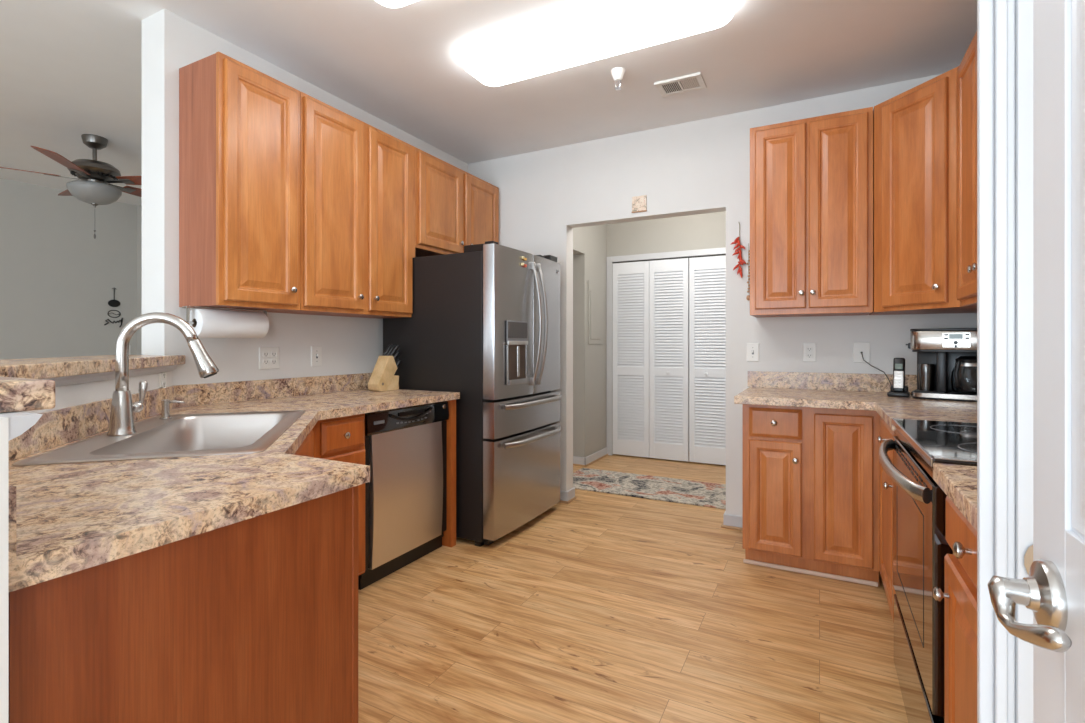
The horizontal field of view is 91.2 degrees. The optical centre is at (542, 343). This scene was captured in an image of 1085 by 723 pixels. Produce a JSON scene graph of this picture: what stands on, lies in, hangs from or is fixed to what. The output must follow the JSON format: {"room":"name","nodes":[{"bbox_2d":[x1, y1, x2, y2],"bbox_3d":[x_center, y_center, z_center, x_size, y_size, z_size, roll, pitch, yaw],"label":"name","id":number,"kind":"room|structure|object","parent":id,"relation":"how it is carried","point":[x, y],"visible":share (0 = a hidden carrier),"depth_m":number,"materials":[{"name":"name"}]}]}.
{"room":"kitchen","nodes":[
{"label":"kitchen","id":0,"kind":"room"},
{"bbox_2d":[0,178,136,359],"bbox_3d":[-5.859,-0.151,3.168,0.120,2.710,6.200,0,0,28],"label":"wall","id":1,"kind":"structure","parent":0,"point":[57,280],"depth_m":5.21,"materials":[{"name":"paint"}]},
{"bbox_2d":[104,288,122,326],"bbox_3d":[-4.516,-0.384,5.595,0.010,0.421,0.170,0,0,28],"label":"sign","id":2,"kind":"object","parent":1,"relation":"attached to","point":[113,303],"visible":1,"depth_m":5.60,"materials":[{"name":"black plastic"}]},
{"bbox_2d":[0,371,172,722],"bbox_3d":[-1.388,0.649,1.444,0.460,1.110,2.169,0,0,-30],"label":"wall","id":3,"kind":"structure","parent":0,"point":[82,393],"depth_m":0.68,"materials":[{"name":"paint"}]},
{"bbox_2d":[0,365,176,440],"bbox_3d":[-1.314,0.109,1.469,0.356,0.030,2.005,0,0,-30],"label":"trim","id":4,"kind":"structure","parent":3,"relation":"attached to","point":[20,422],"depth_m":1.54,"materials":[{"name":"white paint"}]},
{"bbox_2d":[0,355,184,412],"bbox_3d":[-1.494,0.073,1.489,0.672,0.042,2.412,0,0,-29],"label":"bar","id":5,"kind":"object","parent":3,"relation":"on","point":[24,386],"visible":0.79,"depth_m":1.40,"materials":[{"name":"stone"}]},
{"bbox_2d":[159,372,166,387],"bbox_3d":[-1.640,0.156,2.298,0.010,0.068,0.074,0,0,-18],"label":"wall outlet","id":6,"kind":"object","parent":3,"relation":"attached to","point":[162,376],"visible":1,"depth_m":2.29,"materials":[{"name":"white plastic"}]},
{"bbox_2d":[137,205,141,354],"bbox_3d":[-2.711,-0.151,4.966,3.800,2.710,0.120,0,0,28],"label":"wall","id":7,"kind":"structure","parent":0,"point":[139,207],"depth_m":5.77,"materials":[{"name":"paint"}]},
{"bbox_2d":[142,9,467,408],"bbox_3d":[-1.245,-0.151,3.462,0.190,2.710,2.327,0,0,28],"label":"wall","id":8,"kind":"structure","parent":0,"point":[171,42],"depth_m":2.47,"materials":[{"name":"paint"}]},
{"bbox_2d":[9,373,371,562],"bbox_3d":[-1.261,0.240,2.043,0.727,0.100,2.834,0,0,-8],"label":"backsplash","id":9,"kind":"structure","parent":8,"relation":"attached to","point":[56,427],"depth_m":2.14,"materials":[{"name":"stone"}]},
{"bbox_2d":[179,51,299,311],"bbox_3d":[-1.420,-0.717,2.537,0.354,1.097,0.410,0,0,28],"label":"upper cabinet","id":10,"kind":"object","parent":8,"relation":"attached to","point":[239,125],"visible":1,"depth_m":2.40,"materials":[{"name":"brown wood"}]},
{"bbox_2d":[182,306,267,324],"bbox_3d":[-1.472,-0.119,2.487,0.036,0.095,0.390,0,0,28],"label":"paper towel holder","id":11,"kind":"object","parent":10,"relation":"attached to","point":[187,308],"visible":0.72,"depth_m":2.35,"materials":[{"name":"silver metal"}]},
{"bbox_2d":[190,309,268,337],"bbox_3d":[-1.469,-0.092,2.492,0.129,0.129,0.316,0,0,28],"label":"paper towel roll","id":12,"kind":"object","parent":11,"relation":"on","point":[211,323],"visible":0.92,"depth_m":2.44,"materials":[{"name":"paper"}]},
{"bbox_2d":[259,347,278,369],"bbox_3d":[-1.458,0.076,2.838,0.010,0.118,0.116,0,0,28],"label":"wall outlet","id":13,"kind":"object","parent":8,"relation":"attached to","point":[268,356],"visible":1,"depth_m":2.83,"materials":[{"name":"white plastic"}]},
{"bbox_2d":[263,352,268,356],"bbox_3d":[-1.467,0.056,2.817,0.006,0.028,0.033,0,0,28],"label":"socket","id":14,"kind":"object","parent":13,"relation":"attached to","point":[265,354],"depth_m":2.82,"materials":[{"name":"white plastic"}]},
{"bbox_2d":[263,359,268,364],"bbox_3d":[-1.467,0.096,2.817,0.006,0.028,0.033,0,0,28],"label":"socket","id":15,"kind":"object","parent":13,"relation":"attached to","point":[265,361],"depth_m":2.82,"materials":[{"name":"white plastic"}]},
{"bbox_2d":[271,352,276,356],"bbox_3d":[-1.445,0.056,2.857,0.006,0.028,0.033,0,0,28],"label":"socket","id":16,"kind":"object","parent":13,"relation":"attached to","point":[273,354],"depth_m":2.86,"materials":[{"name":"white plastic"}]},
{"bbox_2d":[271,359,276,363],"bbox_3d":[-1.445,0.096,2.857,0.006,0.028,0.033,0,0,28],"label":"socket","id":17,"kind":"object","parent":13,"relation":"attached to","point":[273,361],"depth_m":2.86,"materials":[{"name":"white plastic"}]},
{"bbox_2d":[311,346,321,365],"bbox_3d":[-1.315,0.072,3.102,0.018,0.118,0.074,0,0,28],"label":"light switch","id":18,"kind":"object","parent":8,"relation":"attached to","point":[316,351],"visible":1,"depth_m":3.10,"materials":[{"name":"white plastic"}]},
{"bbox_2d":[270,92,414,318],"bbox_3d":[-1.128,-0.717,3.098,0.354,1.097,0.850,0,0,28],"label":"upper cabinet","id":19,"kind":"object","parent":8,"relation":"attached to","point":[357,179],"visible":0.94,"depth_m":2.95,"materials":[{"name":"brown wood"}]},
{"bbox_2d":[415,147,498,256],"bbox_3d":[-0.699,-0.943,3.920,0.354,0.645,1.000,0,0,28],"label":"upper cabinet","id":20,"kind":"object","parent":8,"relation":"attached to","point":[455,208],"visible":0.66,"depth_m":3.70,"materials":[{"name":"brown wood"}]},
{"bbox_2d":[0,0,976,205],"bbox_3d":[-1.456,-1.556,2.451,8.650,0.100,9.200,0,0,28],"label":"ceiling","id":21,"kind":"structure","parent":0,"point":[70,69],"depth_m":2.87,"materials":[{"name":"paint"}]},
{"bbox_2d":[0,134,141,238],"bbox_3d":[-3.290,-1.136,3.918,1.274,0.739,1.280,0,0,28],"label":"ceiling fan","id":22,"kind":"object","parent":21,"relation":"hanging from","point":[94,188],"visible":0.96,"depth_m":3.82,"materials":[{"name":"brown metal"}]},
{"bbox_2d":[376,0,417,7],"bbox_3d":[-0.151,-1.461,1.868,1.335,0.090,0.323,0,0,28],"label":"ceiling light","id":23,"kind":"object","parent":21,"relation":"attached to","point":[388,3],"visible":1,"depth_m":2.22,"materials":[{"name":"white"}]},
{"bbox_2d":[460,0,734,85],"bbox_3d":[0.211,-1.461,2.562,1.335,0.090,0.322,0,0,28],"label":"ceiling light","id":24,"kind":"object","parent":21,"relation":"attached to","point":[632,25],"visible":1,"depth_m":2.48,"materials":[{"name":"white plastic"}]},
{"bbox_2d":[611,67,624,89],"bbox_3d":[0.417,-1.456,2.929,0.080,0.099,0.080,0,0,28],"label":"sprinkler","id":25,"kind":"object","parent":21,"relation":"attached to","point":[617,73],"visible":1,"depth_m":2.91,"materials":[{"name":"white plastic"}]},
{"bbox_2d":[654,72,706,96],"bbox_3d":[0.803,-1.498,3.086,0.260,0.014,0.194,0,0,28],"label":"ceiling vent","id":26,"kind":"object","parent":21,"relation":"in","point":[692,82],"visible":1,"depth_m":3.08,"materials":[{"name":"white plastic"}]},
{"bbox_2d":[573,224,606,456],"bbox_3d":[-0.374,-0.151,5.393,1.550,2.710,1.663,0,0,28],"label":"wall","id":27,"kind":"structure","parent":0,"point":[590,242],"depth_m":5.29,"materials":[{"name":"paint"}]},
{"bbox_2d":[573,447,607,466],"bbox_3d":[0.311,1.161,5.611,0.563,0.085,0.603,0,0,28],"label":"baseboard","id":28,"kind":"structure","parent":27,"relation":"attached to","point":[576,460],"depth_m":5.31,"materials":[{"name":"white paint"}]},
{"bbox_2d":[588,280,600,343],"bbox_3d":[0.540,-0.316,5.448,0.017,0.640,0.350,0,0,28],"label":"breaker panel","id":29,"kind":"object","parent":27,"relation":"attached to","point":[594,288],"visible":1,"depth_m":5.41,"materials":[{"name":"paint"}]},
{"bbox_2d":[358,454,907,722],"bbox_3d":[-1.456,1.254,2.451,8.650,0.100,9.200,0,0,28],"label":"floor","id":30,"kind":"structure","parent":0,"point":[600,607],"depth_m":2.25,"materials":[{"name":"brown wood"}]},
{"bbox_2d":[9,486,357,722],"bbox_3d":[-0.705,0.767,1.077,0.307,0.874,0.650,0,0,28],"label":"base cabinet","id":31,"kind":"object","parent":30,"relation":"on","point":[255,619],"visible":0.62,"depth_m":0.95,"materials":[{"name":"brown wood"}]},
{"bbox_2d":[9,389,459,591],"bbox_3d":[-1.047,0.309,2.084,1.201,0.038,2.808,0,0,-2],"label":"countertop","id":32,"kind":"structure","parent":31,"relation":"on","point":[71,517],"depth_m":1.06,"materials":[{"name":"stone"}]},
{"bbox_2d":[12,410,304,465],"bbox_3d":[-1.139,0.383,1.765,0.544,0.198,0.910,0,0,-17],"label":"sink","id":33,"kind":"object","parent":32,"relation":"in","point":[206,434],"visible":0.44,"depth_m":1.87,"materials":[{"name":"metal"}]},
{"bbox_2d":[159,399,184,418],"bbox_3d":[-1.415,0.248,2.029,0.083,0.074,0.040,0,0,-18],"label":"soap dispenser","id":34,"kind":"object","parent":33,"relation":"on","point":[165,411],"visible":1,"depth_m":2.01,"materials":[{"name":"silver metal"}]},
{"bbox_2d":[107,312,218,435],"bbox_3d":[-1.217,0.092,1.714,0.305,0.387,0.084,0,0,-17],"label":"faucet","id":35,"kind":"object","parent":32,"relation":"on","point":[122,423],"visible":1,"depth_m":1.68,"materials":[{"name":"silver metal"}]},
{"bbox_2d":[368,344,401,390],"bbox_3d":[-0.976,0.145,3.317,0.092,0.290,0.222,0,0,28],"label":"knife block","id":36,"kind":"object","parent":32,"relation":"on","point":[382,378],"visible":1,"depth_m":3.28,"materials":[{"name":"brown wood"}]},
{"bbox_2d":[294,430,313,456],"bbox_3d":[-1.067,0.767,1.760,0.548,0.874,0.902,0,0,-17],"label":"base cabinet","id":37,"kind":"object","parent":30,"relation":"on","point":[306,448],"visible":0.02,"depth_m":2.02,"materials":[{"name":"brown wood"}]},
{"bbox_2d":[312,413,364,575],"bbox_3d":[-1.193,0.767,2.563,0.694,0.874,0.312,0,0,28],"label":"base cabinet","id":38,"kind":"object","parent":30,"relation":"on","point":[342,439],"visible":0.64,"depth_m":2.45,"materials":[{"name":"brown wood"}]},
{"bbox_2d":[358,401,448,589],"bbox_3d":[-0.982,0.768,3.002,0.662,0.872,0.638,0,0,28],"label":"dishwasher","id":39,"kind":"object","parent":30,"relation":"on","point":[406,447],"visible":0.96,"depth_m":2.81,"materials":[{"name":"silver metal"}]},
{"bbox_2d":[442,399,455,546],"bbox_3d":[-0.821,0.767,3.312,0.662,0.874,0.046,0,0,28],"label":"end panel","id":40,"kind":"object","parent":30,"relation":"on","point":[449,538],"visible":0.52,"depth_m":3.15,"materials":[{"name":"brown wood"}]},
{"bbox_2d":[383,241,560,546],"bbox_3d":[-0.416,0.286,3.672,0.966,1.836,0.900,0,0,28],"label":"refrigerator","id":41,"kind":"object","parent":30,"relation":"on","point":[483,325],"visible":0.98,"depth_m":3.26,"materials":[{"name":"silver metal"}]},
{"bbox_2d":[573,468,725,509],"bbox_3d":[1.060,1.198,4.379,1.870,0.012,0.685,0,0,28],"label":"rug","id":42,"kind":"object","parent":30,"relation":"on","point":[698,493],"visible":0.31,"depth_m":4.41,"materials":[{"name":"fabric"}]},
{"bbox_2d":[743,404,880,586],"bbox_3d":[1.499,0.762,2.983,0.644,0.883,0.636,0,0,28],"label":"base cabinet","id":43,"kind":"object","parent":30,"relation":"on","point":[811,475],"visible":0.83,"depth_m":2.74,"materials":[{"name":"brown wood"}]},
{"bbox_2d":[877,418,895,622],"bbox_3d":[1.871,0.762,2.398,0.648,0.883,1.322,0,0,28],"label":"base cabinet","id":44,"kind":"object","parent":30,"relation":"on","point":[885,483],"visible":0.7,"depth_m":2.29,"materials":[{"name":"brown wood"}]},
{"bbox_2d":[734,387,976,430],"bbox_3d":[1.591,0.299,2.543,1.276,0.040,1.329,0,0,28],"label":"countertop","id":45,"kind":"structure","parent":44,"relation":"on","point":[887,407],"depth_m":2.60,"materials":[{"name":"stone"}]},
{"bbox_2d":[861,353,910,397],"bbox_3d":[1.905,0.165,2.931,0.126,0.227,0.377,0,0,10],"label":"cordless phone","id":46,"kind":"object","parent":45,"relation":"on","point":[898,389],"visible":1,"depth_m":2.80,"materials":[{"name":"black plastic"}]},
{"bbox_2d":[906,328,976,401],"bbox_3d":[2.062,0.100,2.685,0.367,0.353,0.281,0,0,42],"label":"coffee maker","id":47,"kind":"object","parent":45,"relation":"on","point":[946,357],"visible":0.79,"depth_m":2.63,"materials":[{"name":"silver plastic"}]},
{"bbox_2d":[918,364,934,390],"bbox_3d":[1.976,0.170,2.733,0.074,0.137,0.074,0,0,42],"label":"travel mug","id":48,"kind":"object","parent":47,"relation":"on","point":[926,372],"depth_m":2.71,"materials":[{"name":"metal"}]},
{"bbox_2d":[913,389,943,392],"bbox_3d":[1.981,0.242,2.715,0.125,0.005,0.140,0,0,42],"label":"drip tray","id":49,"kind":"object","parent":47,"relation":"on","point":[918,390],"depth_m":2.68,"materials":[{"name":"black plastic"}]},
{"bbox_2d":[879,418,976,722],"bbox_3d":[1.353,0.654,1.472,0.701,1.100,0.774,0,0,28],"label":"range","id":50,"kind":"object","parent":30,"relation":"on","point":[920,546],"visible":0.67,"depth_m":1.45,"materials":[{"name":"black metal"}]},
{"bbox_2d":[892,418,976,468],"bbox_3d":[1.356,0.285,1.470,0.577,0.028,0.774,0,0,28],"label":"cooktop","id":51,"kind":"object","parent":50,"relation":"in","point":[945,442],"depth_m":1.52,"materials":[{"name":"glass"}]},
{"bbox_2d":[933,496,976,722],"bbox_3d":[1.071,0.762,0.864,0.648,0.883,0.542,0,0,28],"label":"base cabinet","id":52,"kind":"object","parent":30,"relation":"on","point":[959,594],"visible":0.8,"depth_m":1.10,"materials":[{"name":"brown wood"}]},
{"bbox_2d":[933,463,976,530],"bbox_3d":[1.075,0.299,0.862,0.637,0.040,0.542,0,0,28],"label":"countertop","id":53,"kind":"structure","parent":52,"relation":"on","point":[958,482],"depth_m":1.08,"materials":[{"name":"stone"}]},
{"bbox_2d":[987,0,1084,722],"bbox_3d":[0.331,0.174,0.222,0.084,2.040,0.760,0,0,28],"label":"door","id":54,"kind":"structure","parent":30,"relation":"on","point":[1054,588],"depth_m":0.49,"materials":[{"name":"paint"}]},
{"bbox_2d":[607,211,725,454],"bbox_3d":[2.025,-0.151,5.147,3.170,2.710,0.120,0,0,28],"label":"wall","id":55,"kind":"structure","parent":0,"point":[707,230],"depth_m":5.46,"materials":[{"name":"paint"}]},
{"bbox_2d":[607,247,725,454],"bbox_3d":[1.472,0.131,5.358,1.749,2.146,0.018,0,0,28],"label":"trim","id":56,"kind":"structure","parent":55,"relation":"attached to","point":[713,251],"depth_m":5.73,"materials":[{"name":"white paint"}]},
{"bbox_2d":[612,254,725,464],"bbox_3d":[1.474,0.154,5.359,1.624,2.069,0.066,0,0,28],"label":"door","id":57,"kind":"structure","parent":55,"relation":"in","point":[669,314],"depth_m":5.45,"materials":[{"name":"paint"}]},
{"bbox_2d":[468,74,976,515],"bbox_3d":[0.921,-0.151,3.712,3.800,2.710,0.120,0,0,28],"label":"wall","id":58,"kind":"structure","parent":0,"point":[702,166],"depth_m":3.58,"materials":[{"name":"paint"}]},
{"bbox_2d":[560,487,574,500],"bbox_3d":[0.163,1.161,4.107,0.131,0.085,0.146,0,0,28],"label":"baseboard","id":59,"kind":"structure","parent":58,"relation":"attached to","point":[564,495],"depth_m":4.04,"materials":[{"name":"white paint"}]},
{"bbox_2d":[559,496,575,503],"bbox_3d":[0.166,1.196,4.098,0.143,0.016,0.159,0,0,28],"label":"trim","id":60,"kind":"structure","parent":58,"relation":"attached to","point":[573,498],"depth_m":4.03,"materials":[{"name":"brown wood"}]},
{"bbox_2d":[631,195,646,212],"bbox_3d":[0.684,-0.990,3.759,0.110,0.115,0.014,0,0,28],"label":"tile plaque","id":61,"kind":"object","parent":58,"relation":"attached to","point":[639,203],"visible":1,"depth_m":3.75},
{"bbox_2d":[721,523,742,529],"bbox_3d":[1.284,1.196,3.515,0.173,0.016,0.159,0,0,28],"label":"trim","id":62,"kind":"structure","parent":58,"relation":"attached to","point":[722,525],"depth_m":3.46,"materials":[{"name":"brown wood"}]},
{"bbox_2d":[723,511,742,527],"bbox_3d":[1.300,1.161,3.514,0.175,0.085,0.146,0,0,28],"label":"baseboard","id":63,"kind":"structure","parent":58,"relation":"attached to","point":[730,520],"depth_m":3.46,"materials":[{"name":"white paint"}]},
{"bbox_2d":[730,223,745,277],"bbox_3d":[1.270,-0.608,3.439,0.097,0.370,0.033,0,0,28],"label":"ornament","id":64,"kind":"object","parent":58,"relation":"hanging from","point":[737,240],"visible":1,"depth_m":3.43,"materials":[{"name":"red"}]},
{"bbox_2d":[746,243,749,300],"bbox_3d":[1.325,-0.462,3.416,0.027,0.368,0.017,0,0,28],"label":"string","id":65,"kind":"object","parent":58,"relation":"hanging from","point":[748,296],"visible":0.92,"depth_m":3.41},
{"bbox_2d":[747,343,758,361],"bbox_3d":[1.350,0.055,3.410,0.074,0.118,0.018,0,0,28],"label":"light switch","id":66,"kind":"object","parent":58,"relation":"attached to","point":[752,348],"visible":1,"depth_m":3.41,"materials":[{"name":"white plastic"}]},
{"bbox_2d":[803,343,815,361],"bbox_3d":[1.640,0.053,3.263,0.074,0.118,0.010,0,0,28],"label":"wall outlet","id":67,"kind":"object","parent":58,"relation":"attached to","point":[809,349],"visible":1,"depth_m":3.26,"materials":[{"name":"white plastic"}]},
{"bbox_2d":[750,107,872,317],"bbox_3d":[1.554,-0.717,3.099,0.616,1.097,0.380,0,0,28],"label":"upper cabinet","id":68,"kind":"object","parent":58,"relation":"attached to","point":[811,179],"visible":1,"depth_m":2.95,"materials":[{"name":"brown wood"}]},
{"bbox_2d":[748,371,916,392],"bbox_3d":[1.589,0.227,2.547,1.282,0.102,1.326,0,0,28],"label":"backsplash","id":69,"kind":"structure","parent":58,"relation":"attached to","point":[760,379],"depth_m":3.21,"materials":[{"name":"stone"}]},
{"bbox_2d":[853,342,869,362],"bbox_3d":[1.883,0.052,3.134,0.086,0.120,0.015,0,0,28],"label":"phone jack","id":70,"kind":"object","parent":58,"relation":"attached to","point":[858,347],"visible":1,"depth_m":3.13,"materials":[{"name":"white plastic"}]},
{"bbox_2d":[869,66,976,314],"bbox_3d":[2.043,-0.717,2.696,0.616,1.097,0.639,0,0,28],"label":"upper cabinet","id":71,"kind":"object","parent":58,"relation":"attached to","point":[914,130],"visible":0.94,"depth_m":2.60,"materials":[{"name":"brown wood"}]},
{"bbox_3d":[0.985,-0.151,0.575,0.785,2.710,0.040,0,0,28],"label":"wall","id":72,"kind":"structure","parent":0,"visible":0},
{"bbox_2d":[977,0,1032,722],"bbox_3d":[0.646,-0.096,0.742,0.064,2.600,0.057,0,0,28],"label":"trim","id":73,"kind":"structure","parent":72,"relation":"attached to","point":[1004,27],"depth_m":0.72,"materials":[{"name":"white paint"}]},
{"bbox_2d":[1024,544,1032,574],"bbox_3d":[0.651,0.289,0.704,0.020,0.056,0.002,0,0,28],"label":"strike plate","id":74,"kind":"object","parent":73,"relation":"attached to","point":[1028,556],"visible":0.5,"depth_m":0.71,"materials":[{"name":"gold metal"}]},
{"bbox_3d":[1.894,-0.151,1.610,0.120,2.710,2.707,0,0,28],"label":"wall","id":75,"kind":"structure","parent":0,"visible":0},
{"bbox_2d":[956,31,976,306],"bbox_3d":[1.836,-0.717,2.013,0.354,1.097,0.760,0,0,28],"label":"upper cabinet","id":76,"kind":"object","parent":75,"relation":"attached to","point":[966,73],"visible":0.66,"depth_m":2.24,"materials":[{"name":"brown wood"}]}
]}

